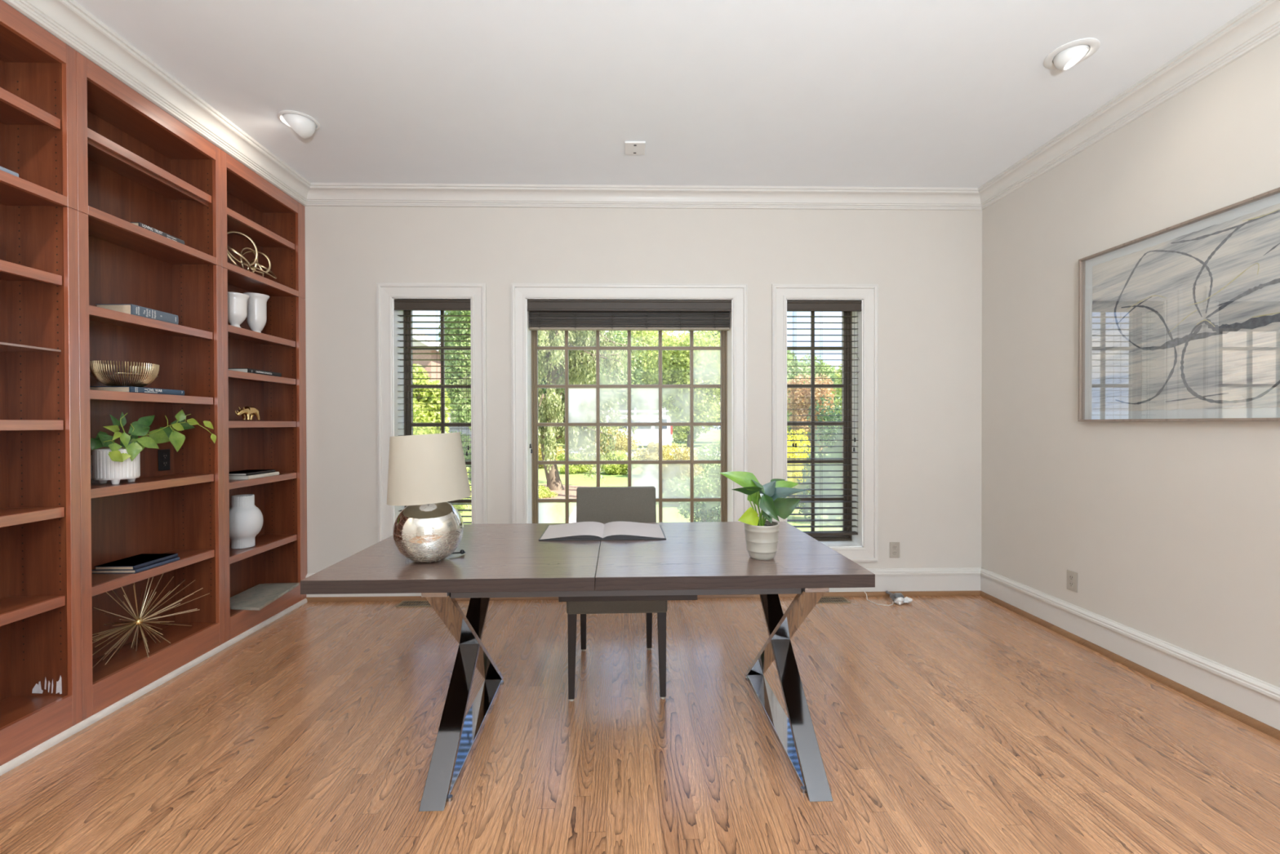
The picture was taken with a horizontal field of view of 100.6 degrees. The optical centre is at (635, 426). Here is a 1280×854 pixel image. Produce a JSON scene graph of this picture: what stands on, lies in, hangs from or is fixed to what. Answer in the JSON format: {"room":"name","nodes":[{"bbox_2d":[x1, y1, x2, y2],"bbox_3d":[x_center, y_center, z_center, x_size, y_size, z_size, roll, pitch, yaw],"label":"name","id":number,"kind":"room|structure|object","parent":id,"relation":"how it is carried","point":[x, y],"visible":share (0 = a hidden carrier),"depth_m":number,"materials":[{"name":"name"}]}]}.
{"room":"office","nodes":[
{"label":"office","id":0,"kind":"room"},
{"bbox_2d":[0,595,1279,853],"bbox_3d":[0.053,1.327,0.434,5.778,0.120,7.448,0,0,-1],"label":"floor","id":1,"kind":"structure","parent":0,"point":[942,724],"depth_m":2.07,"materials":[{"name":"brown wood"}]},
{"bbox_2d":[0,0,82,765],"bbox_3d":[-2.445,-0.162,1.822,0.254,2.808,0.794,0,0,-1],"label":"bookcase","id":2,"kind":"object","parent":1,"relation":"on","point":[41,694],"visible":1,"depth_m":2.18,"materials":[{"name":"brown wood"}]},
{"bbox_2d":[0,166,18,177],"bbox_3d":[-2.441,-0.953,1.895,0.190,0.025,0.253,0,0,-1],"label":"book","id":3,"kind":"object","parent":2,"relation":"on","point":[2,168],"visible":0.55,"depth_m":1.99,"materials":[{"name":"paper"}]},
{"bbox_2d":[75,51,224,720],"bbox_3d":[-2.462,-0.168,2.619,0.254,2.808,0.795,0,0,-1],"label":"bookcase","id":4,"kind":"object","parent":1,"relation":"on","point":[136,162],"visible":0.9,"depth_m":2.75,"materials":[{"name":"brown wood"}]},
{"bbox_2d":[90,454,93,479],"bbox_3d":[-2.564,0.190,2.536,0.030,0.114,0.076,0,0,-1],"label":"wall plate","id":5,"kind":"object","parent":4,"relation":"attached to","point":[91,455],"visible":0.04,"depth_m":2.51,"materials":[{"name":"white plastic"}]},
{"bbox_2d":[91,556,179,573],"bbox_3d":[-2.463,0.682,2.628,0.210,0.017,0.244,0,0,-1],"label":"book","id":6,"kind":"object","parent":4,"relation":"on","point":[160,563],"visible":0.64,"depth_m":2.51,"materials":[{"name":"paper"}]},
{"bbox_2d":[93,553,177,569],"bbox_3d":[-2.457,0.664,2.624,0.185,0.018,0.245,0,0,-1],"label":"book","id":7,"kind":"object","parent":6,"relation":"on","point":[141,560],"visible":1,"depth_m":2.59,"materials":[{"name":"paper"}]},
{"bbox_2d":[95,303,178,324],"bbox_3d":[-2.451,-0.552,2.623,0.171,0.051,0.259,0,0,-1],"label":"book","id":8,"kind":"object","parent":4,"relation":"on","point":[130,308],"visible":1,"depth_m":2.55,"materials":[{"name":"paper"}]},
{"bbox_2d":[89,386,184,395],"bbox_3d":[-2.465,-0.177,2.637,0.201,0.028,0.306,0,0,-1],"label":"book","id":9,"kind":"object","parent":4,"relation":"on","point":[120,388],"visible":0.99,"depth_m":2.53,"materials":[{"name":"paper"}]},
{"bbox_2d":[89,360,159,386],"bbox_3d":[-2.457,-0.248,2.559,0.247,0.114,0.247,0,0,-1],"label":"wire bowl","id":10,"kind":"object","parent":9,"relation":"on","point":[153,371],"visible":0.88,"depth_m":2.50,"materials":[{"name":"gold metal"}]},
{"bbox_2d":[92,573,209,667],"bbox_3d":[-2.418,0.921,2.608,0.313,0.357,0.585,0,0,-1],"label":"starburst sculpture","id":11,"kind":"object","parent":4,"relation":"on","point":[138,621],"visible":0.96,"depth_m":2.61,"materials":[{"name":"gold metal"}]},
{"bbox_2d":[90,409,216,484],"bbox_3d":[-2.425,0.086,2.673,0.194,0.359,0.541,0,0,7],"label":"potted plant","id":12,"kind":"object","parent":4,"relation":"on","point":[114,464],"visible":1,"depth_m":2.51,"materials":[{"name":"green plant"}]},
{"bbox_2d":[0,598,306,775],"bbox_3d":[-2.317,1.246,2.376,0.018,0.026,2.838,0,0,-1],"label":"baseboard","id":13,"kind":"structure","parent":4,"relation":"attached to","point":[32,753],"depth_m":2.43,"materials":[{"name":"white paint"}]},
{"bbox_2d":[129,222,184,244],"bbox_3d":[-2.447,-0.961,2.658,0.171,0.031,0.258,0,0,-1],"label":"book","id":14,"kind":"object","parent":4,"relation":"on","point":[140,224],"visible":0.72,"depth_m":2.63,"materials":[{"name":"paper"}]},
{"bbox_2d":[157,448,170,471],"bbox_3d":[-2.583,0.181,2.914,0.009,0.116,0.074,0,0,-1],"label":"wall outlet","id":15,"kind":"object","parent":4,"relation":"attached to","point":[163,455],"visible":1,"depth_m":2.91,"materials":[{"name":"black plastic"}]},
{"bbox_2d":[162,453,167,459],"bbox_3d":[-2.581,0.161,2.914,0.003,0.033,0.033,0,0,-1],"label":"receptacle","id":16,"kind":"object","parent":15,"relation":"attached to","point":[164,455],"depth_m":2.91,"materials":[{"name":"black plastic"}]},
{"bbox_2d":[162,460,167,466],"bbox_3d":[-2.581,0.201,2.914,0.003,0.033,0.033,0,0,-1],"label":"receptacle","id":17,"kind":"object","parent":15,"relation":"attached to","point":[164,462],"depth_m":2.91,"materials":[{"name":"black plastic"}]},
{"bbox_2d":[221,150,306,642],"bbox_3d":[-2.480,-0.173,3.413,0.254,2.808,0.791,0,0,-1],"label":"bookcase","id":18,"kind":"object","parent":1,"relation":"on","point":[251,206],"visible":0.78,"depth_m":3.66,"materials":[{"name":"brown wood"}]},
{"bbox_2d":[227,291,249,328],"bbox_3d":[-2.461,-0.705,3.265,0.146,0.217,0.146,0,0,-1],"label":"urn vase","id":19,"kind":"object","parent":18,"relation":"on","point":[237,302],"visible":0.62,"depth_m":3.23,"materials":[{"name":"white ceramic"}]},
{"bbox_2d":[229,493,262,548],"bbox_3d":[-2.477,0.594,3.354,0.208,0.325,0.208,0,0,-8],"label":"round vase","id":20,"kind":"object","parent":18,"relation":"on","point":[246,519],"visible":0.82,"depth_m":3.30,"materials":[{"name":"white ceramic"}]},
{"bbox_2d":[235,406,259,420],"bbox_3d":[-2.421,-0.085,3.309,0.052,0.088,0.201,0,0,-1],"label":"figurine","id":21,"kind":"object","parent":18,"relation":"on","point":[249,411],"visible":1,"depth_m":3.30,"materials":[{"name":"gold metal"}]},
{"bbox_2d":[226,231,276,279],"bbox_3d":[-2.485,-1.092,3.412,0.178,0.286,0.370,0,0,9],"label":"knot sculpture","id":22,"kind":"object","parent":18,"relation":"on","point":[255,261],"visible":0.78,"depth_m":3.41,"materials":[{"name":"gold metal"}]},
{"bbox_2d":[229,471,279,479],"bbox_3d":[-2.477,0.310,3.403,0.200,0.023,0.288,0,0,-1],"label":"book","id":23,"kind":"object","parent":18,"relation":"on","point":[273,473],"visible":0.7,"depth_m":3.32,"materials":[{"name":"paper"}]},
{"bbox_2d":[229,469,275,475],"bbox_3d":[-2.474,0.291,3.389,0.180,0.016,0.265,0,0,-1],"label":"book","id":24,"kind":"object","parent":23,"relation":"on","point":[247,472],"visible":0.9,"depth_m":3.36,"materials":[{"name":"paper"}]},
{"bbox_2d":[228,368,281,377],"bbox_3d":[-2.473,-0.348,3.418,0.191,0.027,0.314,0,0,-1],"label":"book","id":25,"kind":"object","parent":18,"relation":"on","point":[244,370],"visible":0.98,"depth_m":3.34,"materials":[{"name":"paper"}]},
{"bbox_2d":[242,292,270,333],"bbox_3d":[-2.497,-0.733,3.500,0.148,0.270,0.148,0,0,-1],"label":"urn vase","id":26,"kind":"object","parent":18,"relation":"on","point":[256,317],"visible":0.73,"depth_m":3.46,"materials":[{"name":"white ceramic"}]},
{"bbox_2d":[230,582,298,610],"bbox_3d":[-2.418,1.088,3.427,0.325,0.016,0.503,0,0,-1],"label":"stone slab","id":27,"kind":"object","parent":18,"relation":"on","point":[258,597],"visible":0.8,"depth_m":3.40,"materials":[{"name":"grey stone"}]},
{"bbox_2d":[395,600,431,607],"bbox_3d":[-1.514,1.246,3.750,0.305,0.005,0.126,0,0,-1],"label":"floor vent","id":28,"kind":"object","parent":1,"relation":"in","point":[420,602],"visible":0.7,"depth_m":3.74,"materials":[{"name":"brown metal"}]},
{"bbox_2d":[300,521,875,811],"bbox_3d":[-0.156,0.875,2.243,1.902,0.760,0.975,0,0,-2],"label":"desk","id":29,"kind":"object","parent":1,"relation":"on","point":[695,558],"visible":0.83,"depth_m":1.94,"materials":[{"name":"brown wood"}]},
{"bbox_2d":[386,432,471,564],"bbox_3d":[-0.769,0.259,1.990,0.294,0.478,0.295,0,0,-1],"label":"table lamp","id":30,"kind":"object","parent":29,"relation":"on","point":[426,472],"visible":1,"depth_m":1.89,"materials":[{"name":"silver metal"}]},
{"bbox_2d":[538,520,666,540],"bbox_3d":[-0.149,0.482,2.486,0.558,0.022,0.330,0,0,-2],"label":"open book","id":31,"kind":"object","parent":29,"relation":"on","point":[581,531],"visible":1,"depth_m":2.43,"materials":[{"name":"white paper"}]},
{"bbox_2d":[720,471,806,559],"bbox_3d":[0.490,0.332,2.007,0.315,0.326,0.149,0,0,-13],"label":"potted plant","id":32,"kind":"object","parent":29,"relation":"on","point":[762,535],"visible":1,"depth_m":1.98,"materials":[{"name":"green plant"}]},
{"bbox_2d":[566,486,667,701],"bbox_3d":[-0.098,0.800,2.761,0.462,0.903,0.678,0,0,-2],"label":"dining chair","id":33,"kind":"object","parent":1,"relation":"on","point":[603,504],"visible":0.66,"depth_m":2.97,"materials":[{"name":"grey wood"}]},
{"bbox_2d":[817,596,850,603],"bbox_3d":[1.368,1.238,3.804,0.300,0.005,0.128,0,0,-1],"label":"floor vent","id":34,"kind":"object","parent":1,"relation":"in","point":[824,599],"visible":0.61,"depth_m":3.80,"materials":[{"name":"brown metal"}]},
{"bbox_2d":[863,591,893,605],"bbox_3d":[1.706,1.217,3.764,0.217,0.043,0.117,0,1,44],"label":"cable","id":35,"kind":"object","parent":1,"relation":"on","point":[864,591],"visible":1,"depth_m":3.71,"materials":[{"name":"white plastic"}]},
{"bbox_2d":[885,590,912,604],"bbox_3d":[1.874,1.208,3.781,0.138,0.063,0.196,0,0,-1],"label":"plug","id":36,"kind":"object","parent":1,"relation":"on","point":[899,598],"visible":1,"depth_m":3.73,"materials":[{"name":"white plastic"}]},
{"bbox_2d":[304,206,982,573],"bbox_3d":[-0.032,-0.236,4.007,5.778,2.958,0.280,0,0,-1],"label":"wall","id":37,"kind":"structure","parent":0,"point":[926,266],"depth_m":3.87,"materials":[{"name":"paint"}]},
{"bbox_2d":[376,282,487,542],"bbox_3d":[-1.466,-0.019,3.949,0.775,2.030,0.274,0,0,-1],"label":"window","id":38,"kind":"structure","parent":37,"relation":"in","point":[389,419],"depth_m":3.82,"materials":[{"name":"paint"}]},
{"bbox_2d":[394,299,471,523],"bbox_3d":[-1.465,-0.067,3.896,0.563,1.710,0.106,0,0,-1],"label":"window blind","id":39,"kind":"object","parent":38,"relation":"attached to","point":[399,304],"visible":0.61,"depth_m":3.90,"materials":[{"name":"brown wood"}]},
{"bbox_2d":[511,283,747,523],"bbox_3d":[-0.041,-0.023,3.981,1.712,2.030,0.274,0,0,-1],"label":"window","id":40,"kind":"structure","parent":37,"relation":"in","point":[726,363],"depth_m":4.05,"materials":[{"name":"paint"}]},
{"bbox_2d":[527,299,731,453],"bbox_3d":[-0.041,-0.369,3.926,1.504,1.121,0.104,0,0,-1],"label":"window blind","id":41,"kind":"object","parent":40,"relation":"attached to","point":[544,314],"visible":1,"depth_m":3.91,"materials":[{"name":"brown wood"}]},
{"bbox_2d":[305,182,982,210],"bbox_3d":[0.096,-1.651,3.814,4.923,0.127,0.093,0,0,-1],"label":"trim","id":42,"kind":"structure","parent":37,"relation":"attached to","point":[319,194],"depth_m":3.81,"materials":[{"name":"paint"}]},
{"bbox_2d":[305,567,982,602],"bbox_3d":[0.102,1.145,3.861,4.923,0.196,0.036,0,0,-1],"label":"baseboard","id":43,"kind":"structure","parent":37,"relation":"attached to","point":[953,581],"depth_m":3.90,"materials":[{"name":"paint"}]},
{"bbox_2d":[771,284,878,561],"bbox_3d":[1.386,-0.027,4.013,0.779,2.030,0.274,0,0,-1],"label":"window","id":44,"kind":"structure","parent":37,"relation":"in","point":[863,546],"depth_m":3.90,"materials":[{"name":"paint"}]},
{"bbox_2d":[786,300,861,536],"bbox_3d":[1.395,-0.053,3.961,0.583,1.753,0.106,0,0,-1],"label":"window blind","id":45,"kind":"object","parent":44,"relation":"attached to","point":[792,305],"visible":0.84,"depth_m":3.97,"materials":[{"name":"brown wood"}]},
{"bbox_2d":[889,542,899,557],"bbox_3d":[1.911,0.906,3.914,0.074,0.116,0.009,0,0,-1],"label":"wall outlet","id":46,"kind":"object","parent":37,"relation":"attached to","point":[894,546],"visible":1,"depth_m":3.91,"materials":[{"name":"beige plastic"}]},
{"bbox_2d":[73,0,1260,187],"bbox_3d":[0.045,-1.791,0.413,5.778,0.200,7.448,0,0,-1],"label":"ceiling","id":47,"kind":"structure","parent":0,"point":[824,93],"depth_m":2.60,"materials":[{"name":"paint"}]},
{"bbox_2d":[277,110,319,138],"bbox_3d":[-1.872,-1.696,2.957,0.202,0.159,0.202,0,0,-1],"label":"ceiling light","id":48,"kind":"object","parent":47,"relation":"attached to","point":[303,124],"visible":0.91,"depth_m":2.91,"materials":[{"name":"white metal"}]},
{"bbox_2d":[624,141,645,155],"bbox_3d":[-0.003,-1.703,3.247,0.124,0.013,0.144,0,0,-1],"label":"ceiling sensor","id":49,"kind":"object","parent":47,"relation":"attached to","point":[631,148],"visible":1,"depth_m":3.24,"materials":[{"name":"white plastic"}]},
{"bbox_2d":[1043,38,1100,71],"bbox_3d":[1.996,-1.711,2.434,0.202,0.121,0.202,0,0,-1],"label":"ceiling light","id":50,"kind":"object","parent":47,"relation":"attached to","point":[1065,56],"visible":0.93,"depth_m":2.41,"materials":[{"name":"white metal"}]},
{"bbox_2d":[981,34,1279,687],"bbox_3d":[2.737,-0.219,0.494,0.200,2.958,6.868,0,0,-1],"label":"wall","id":51,"kind":"structure","parent":0,"point":[1169,531],"depth_m":2.75,"materials":[{"name":"paint"}]},
{"bbox_2d":[1066,569,1077,592],"bbox_3d":[2.576,0.908,3.135,0.009,0.116,0.074,0,0,-1],"label":"wall outlet","id":52,"kind":"object","parent":51,"relation":"attached to","point":[1072,576],"visible":1,"depth_m":3.13,"materials":[{"name":"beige plastic"}]},
{"bbox_2d":[1069,574,1074,580],"bbox_3d":[2.573,0.888,3.135,0.003,0.033,0.033,0,0,-1],"label":"receptacle","id":53,"kind":"object","parent":52,"relation":"attached to","point":[1071,576],"depth_m":3.13,"materials":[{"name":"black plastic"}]},
{"bbox_2d":[1069,581,1074,586],"bbox_3d":[2.573,0.928,3.135,0.003,0.033,0.033,0,0,-1],"label":"receptacle","id":54,"kind":"object","parent":52,"relation":"attached to","point":[1071,583],"depth_m":3.13,"materials":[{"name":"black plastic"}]},
{"bbox_2d":[977,0,1279,210],"bbox_3d":[2.587,-1.634,0.482,0.093,0.127,6.868,0,0,-1],"label":"trim","id":55,"kind":"structure","parent":51,"relation":"attached to","point":[1259,24],"depth_m":2.62,"materials":[{"name":"paint"}]},
{"bbox_2d":[979,568,1279,740],"bbox_3d":[2.622,1.162,0.501,0.036,0.196,6.868,0,0,-1],"label":"baseboard","id":56,"kind":"structure","parent":51,"relation":"attached to","point":[1252,701],"depth_m":2.64,"materials":[{"name":"paint"}]},
{"bbox_2d":[1077,186,1279,421],"bbox_3d":[2.572,-0.489,2.329,0.043,0.926,1.427,0,0,-1],"label":"framed art","id":57,"kind":"object","parent":51,"relation":"attached to","point":[1180,322],"visible":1,"depth_m":2.47,"materials":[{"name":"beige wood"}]},
{"bbox_3d":[-2.650,-0.205,0.373,0.219,2.958,6.868,0,0,-1],"label":"wall","id":58,"kind":"structure","parent":0,"visible":0},
{"bbox_2d":[1,0,310,206],"bbox_3d":[-2.410,-1.633,2.169,0.348,0.127,3.268,0,0,-1],"label":"trim","id":59,"kind":"structure","parent":58,"relation":"attached to","point":[67,20],"depth_m":2.52,"materials":[{"name":"paint"}]},
{"label":"outside","id":60,"kind":"structure","parent":0,"visible":0},
{"bbox_2d":[458,429,841,531],"bbox_3d":[-1.511,1.218,67.062,140.000,0.200,125.862,0,0,-1],"label":"lawn","id":61,"kind":"structure","parent":60,"point":[670,513],"depth_m":13.86,"materials":[{"name":"green plant"}]},
{"bbox_2d":[413,421,428,435],"bbox_3d":[-6.684,0.775,16.236,1.451,1.968,1.345,0,0,39],"label":"shrub","id":62,"kind":"object","parent":61,"relation":"on","point":[420,431],"visible":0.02,"depth_m":16.26,"materials":[{"name":"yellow plant"}]},
{"bbox_2d":[413,363,452,434],"bbox_3d":[-8.071,-0.396,19.862,2.524,3.985,2.609,0,0,21],"label":"leafy tree","id":63,"kind":"object","parent":61,"relation":"on","point":[419,416],"visible":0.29,"depth_m":19.43,"materials":[{"name":"green plant"}]},
{"bbox_2d":[412,328,454,422],"bbox_3d":[-15.736,-3.354,38.682,13.500,9.400,8.900,0,0,-1],"label":"house","id":64,"kind":"structure","parent":61,"relation":"on","point":[428,369],"depth_m":35.66,"materials":[{"name":"brick"}]},
{"bbox_2d":[437,311,471,431],"bbox_3d":[-9.634,-3.419,30.883,3.249,9.825,3.357,0,0,32],"label":"leafy tree","id":65,"kind":"object","parent":61,"relation":"on","point":[466,415],"visible":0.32,"depth_m":29.59,"materials":[{"name":"green plant"}]},
{"bbox_2d":[448,426,471,453],"bbox_3d":[-8.838,0.654,23.812,1.724,1.550,4.289,0,0,20],"label":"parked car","id":66,"kind":"object","parent":61,"relation":"on","point":[467,432],"visible":0.02,"depth_m":24.16,"materials":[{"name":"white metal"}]},
{"bbox_2d":[450,431,471,483],"bbox_3d":[-4.615,0.949,13.305,2.170,1.737,1.330,0,0,1],"label":"shrub","id":67,"kind":"object","parent":61,"relation":"on","point":[464,436],"visible":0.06,"depth_m":13.17,"materials":[{"name":"green plant"}]},
{"bbox_2d":[449,466,471,511],"bbox_3d":[-3.387,1.056,9.514,0.957,1.235,1.154,0,0,-16],"label":"shrub","id":68,"kind":"object","parent":61,"relation":"on","point":[457,506],"visible":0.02,"depth_m":9.41,"materials":[{"name":"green plant"}]},
{"bbox_2d":[471,484,584,498],"bbox_3d":[-2.069,1.478,12.064,3.619,0.001,3.048,0,0,-1],"label":"mulch bed","id":69,"kind":"object","parent":61,"relation":"on","point":[572,489],"visible":0.07,"depth_m":11.94,"materials":[{"name":"beige soil"}]},
{"bbox_2d":[538,484,557,498],"bbox_3d":[-2.203,1.409,11.192,1.117,0.340,0.865,0,0,-1],"label":"shrub","id":70,"kind":"object","parent":69,"relation":"on","point":[543,491],"visible":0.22,"depth_m":11.19,"materials":[{"name":"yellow plant"}]},
{"bbox_2d":[454,330,642,490],"bbox_3d":[-2.101,-1.569,12.553,4.008,6.390,3.918,0,0,27],"label":"tree","id":71,"kind":"object","parent":61,"relation":"on","point":[551,406],"visible":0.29,"depth_m":12.09,"materials":[{"name":"green plant"}]},
{"bbox_2d":[537,330,561,443],"bbox_3d":[-6.437,-4.048,43.038,5.973,11.247,6.189,0,0,-25],"label":"leafy tree","id":72,"kind":"object","parent":61,"relation":"on","point":[542,380],"visible":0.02,"depth_m":40.45,"materials":[{"name":"green plant"}]},
{"bbox_2d":[537,442,564,467],"bbox_3d":[-3.578,1.081,18.698,2.419,1.349,1.543,0,0,-18],"label":"shrub","id":73,"kind":"object","parent":61,"relation":"on","point":[558,449],"visible":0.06,"depth_m":18.52,"materials":[{"name":"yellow plant"}]},
{"bbox_2d":[555,451,593,473],"bbox_3d":[-1.908,1.172,17.021,1.259,0.817,1.057,0,0,-29],"label":"shrub","id":74,"kind":"object","parent":61,"relation":"on","point":[573,468],"visible":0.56,"depth_m":16.71,"materials":[{"name":"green plant"}]},
{"bbox_2d":[558,330,645,445],"bbox_3d":[-2.646,-2.869,34.256,6.386,8.744,6.708,0,0,30],"label":"leafy tree","id":75,"kind":"object","parent":61,"relation":"on","point":[622,398],"visible":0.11,"depth_m":33.70,"materials":[{"name":"green plant"}]},
{"bbox_2d":[581,426,644,460],"bbox_3d":[-0.829,0.807,19.451,2.429,1.722,1.330,0,0,-1],"label":"shrub","id":76,"kind":"object","parent":61,"relation":"on","point":[620,445],"visible":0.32,"depth_m":19.16,"materials":[{"name":"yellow plant"}]},
{"bbox_2d":[600,449,636,475],"bbox_3d":[-0.618,1.135,16.538,1.031,0.818,1.304,0,0,-34],"label":"shrub","id":77,"kind":"object","parent":61,"relation":"on","point":[614,469],"visible":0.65,"depth_m":16.27,"materials":[{"name":"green plant"}]},
{"bbox_2d":[615,330,670,415],"bbox_3d":[0.272,-4.123,43.281,6.255,11.567,7.046,0,0,-1],"label":"leafy tree","id":78,"kind":"object","parent":61,"relation":"on","point":[643,335],"visible":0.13,"depth_m":41.07,"materials":[{"name":"green plant"}]},
{"bbox_2d":[631,440,673,466],"bbox_3d":[0.589,1.034,15.650,1.203,1.265,1.064,0,0,21],"label":"shrub","id":79,"kind":"object","parent":61,"relation":"on","point":[651,454],"visible":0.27,"depth_m":15.46,"materials":[{"name":"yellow plant"}]},
{"bbox_2d":[639,330,719,447],"bbox_3d":[3.707,-2.790,34.650,6.392,8.453,5.819,0,0,24],"label":"leafy tree","id":80,"kind":"object","parent":61,"relation":"on","point":[676,363],"visible":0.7,"depth_m":33.10,"materials":[{"name":"green plant"}]},
{"bbox_2d":[662,442,707,481],"bbox_3d":[0.961,1.057,12.197,1.369,1.427,0.984,0,0,35],"label":"shrub","id":81,"kind":"object","parent":61,"relation":"on","point":[685,455],"visible":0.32,"depth_m":11.95,"materials":[{"name":"green plant"}]},
{"bbox_2d":[668,475,715,505],"bbox_3d":[1.047,1.257,10.279,0.996,0.665,0.789,0,0,-24],"label":"shrub","id":82,"kind":"object","parent":61,"relation":"on","point":[702,484],"visible":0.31,"depth_m":10.13,"materials":[{"name":"green plant"}]},
{"bbox_2d":[676,491,720,521],"bbox_3d":[1.080,1.276,7.689,0.962,0.662,0.736,0,0,17],"label":"shrub","id":83,"kind":"object","parent":61,"relation":"on","point":[711,512],"visible":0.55,"depth_m":7.54,"materials":[{"name":"green plant"}]},
{"bbox_2d":[696,438,720,497],"bbox_3d":[1.828,1.025,10.889,1.021,1.762,1.020,0,0,26],"label":"shrub","id":84,"kind":"object","parent":61,"relation":"on","point":[717,491],"visible":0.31,"depth_m":10.75,"materials":[{"name":"green plant"}]},
{"bbox_2d":[702,330,719,429],"bbox_3d":[7.682,-4.112,42.301,6.600,10.968,6.219,0,0,-1],"label":"leafy tree","id":85,"kind":"object","parent":61,"relation":"on","point":[718,332],"visible":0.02,"depth_m":41.59,"materials":[{"name":"green plant"}]},
{"bbox_2d":[786,426,810,506],"bbox_3d":[2.936,0.857,10.009,0.823,1.876,0.875,0,0,-1],"label":"shrub","id":86,"kind":"object","parent":61,"relation":"on","point":[796,449],"visible":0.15,"depth_m":9.83,"materials":[{"name":"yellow plant"}]},
{"bbox_2d":[786,350,818,445],"bbox_3d":[9.787,-1.899,34.786,5.025,6.645,6.441,0,0,15],"label":"leafy tree","id":87,"kind":"object","parent":61,"relation":"on","point":[792,371],"visible":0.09,"depth_m":33.36,"materials":[{"name":"green plant"}]},
{"bbox_2d":[786,373,839,457],"bbox_3d":[7.774,-0.411,23.098,2.640,3.854,2.385,0,0,-1],"label":"autumn tree","id":88,"kind":"object","parent":61,"relation":"on","point":[797,402],"visible":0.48,"depth_m":22.58,"materials":[{"name":"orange plant"}]},
{"bbox_2d":[792,451,841,524],"bbox_3d":[3.085,0.971,8.477,1.051,1.204,0.720,0,0,33],"label":"shrub","id":89,"kind":"object","parent":61,"relation":"on","point":[824,467],"visible":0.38,"depth_m":8.41,"materials":[{"name":"green plant"}]},
{"bbox_2d":[797,354,841,441],"bbox_3d":[14.082,-1.844,42.164,5.058,7.677,5.915,0,0,-1],"label":"leafy tree","id":90,"kind":"object","parent":61,"relation":"on","point":[829,371],"visible":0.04,"depth_m":41.11,"materials":[{"name":"green plant"}]},
{"bbox_2d":[805,393,841,497],"bbox_3d":[4.358,0.680,11.269,1.647,2.736,1.320,0,0,-1],"label":"shrub","id":91,"kind":"object","parent":61,"relation":"on","point":[831,417],"visible":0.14,"depth_m":11.05,"materials":[{"name":"green plant"}]},
{"bbox_2d":[819,375,841,405],"bbox_3d":[11.373,-0.794,28.230,4.324,4.526,4.368,0,0,-1],"label":"leafy tree","id":92,"kind":"object","parent":61,"relation":"on","point":[833,380],"visible":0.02,"depth_m":28.87,"materials":[{"name":"green plant"}]},
{"bbox_2d":[823,364,841,449],"bbox_3d":[7.953,-0.532,19.786,1.873,4.141,1.982,0,0,27],"label":"leafy tree","id":93,"kind":"object","parent":61,"relation":"on","point":[838,381],"visible":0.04,"depth_m":19.48,"materials":[{"name":"green plant"}]},
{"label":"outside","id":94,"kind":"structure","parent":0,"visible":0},
{"bbox_2d":[556,448,719,456],"bbox_3d":[-5.056,1.375,29.153,19.200,0.020,7.500,0,0,-1],"label":"driveway","id":95,"kind":"structure","parent":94,"point":[635,450],"depth_m":29.89,"materials":[{"name":"concrete"}]},
{"bbox_2d":[578,407,672,450],"bbox_3d":[-0.568,0.149,29.586,5.100,2.400,1.920,0,0,-1],"label":"van","id":96,"kind":"object","parent":95,"relation":"on","point":[646,434],"visible":0.27,"depth_m":28.68,"materials":[{"name":"paint"}]},
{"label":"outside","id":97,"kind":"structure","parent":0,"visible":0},
{"bbox_2d":[568,516,574,523],"bbox_3d":[-0.487,1.511,7.335,1.150,0.020,6.332,0,0,-1],"label":"walkway","id":98,"kind":"structure","parent":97,"point":[571,519],"depth_m":8.57,"materials":[{"name":"concrete"}]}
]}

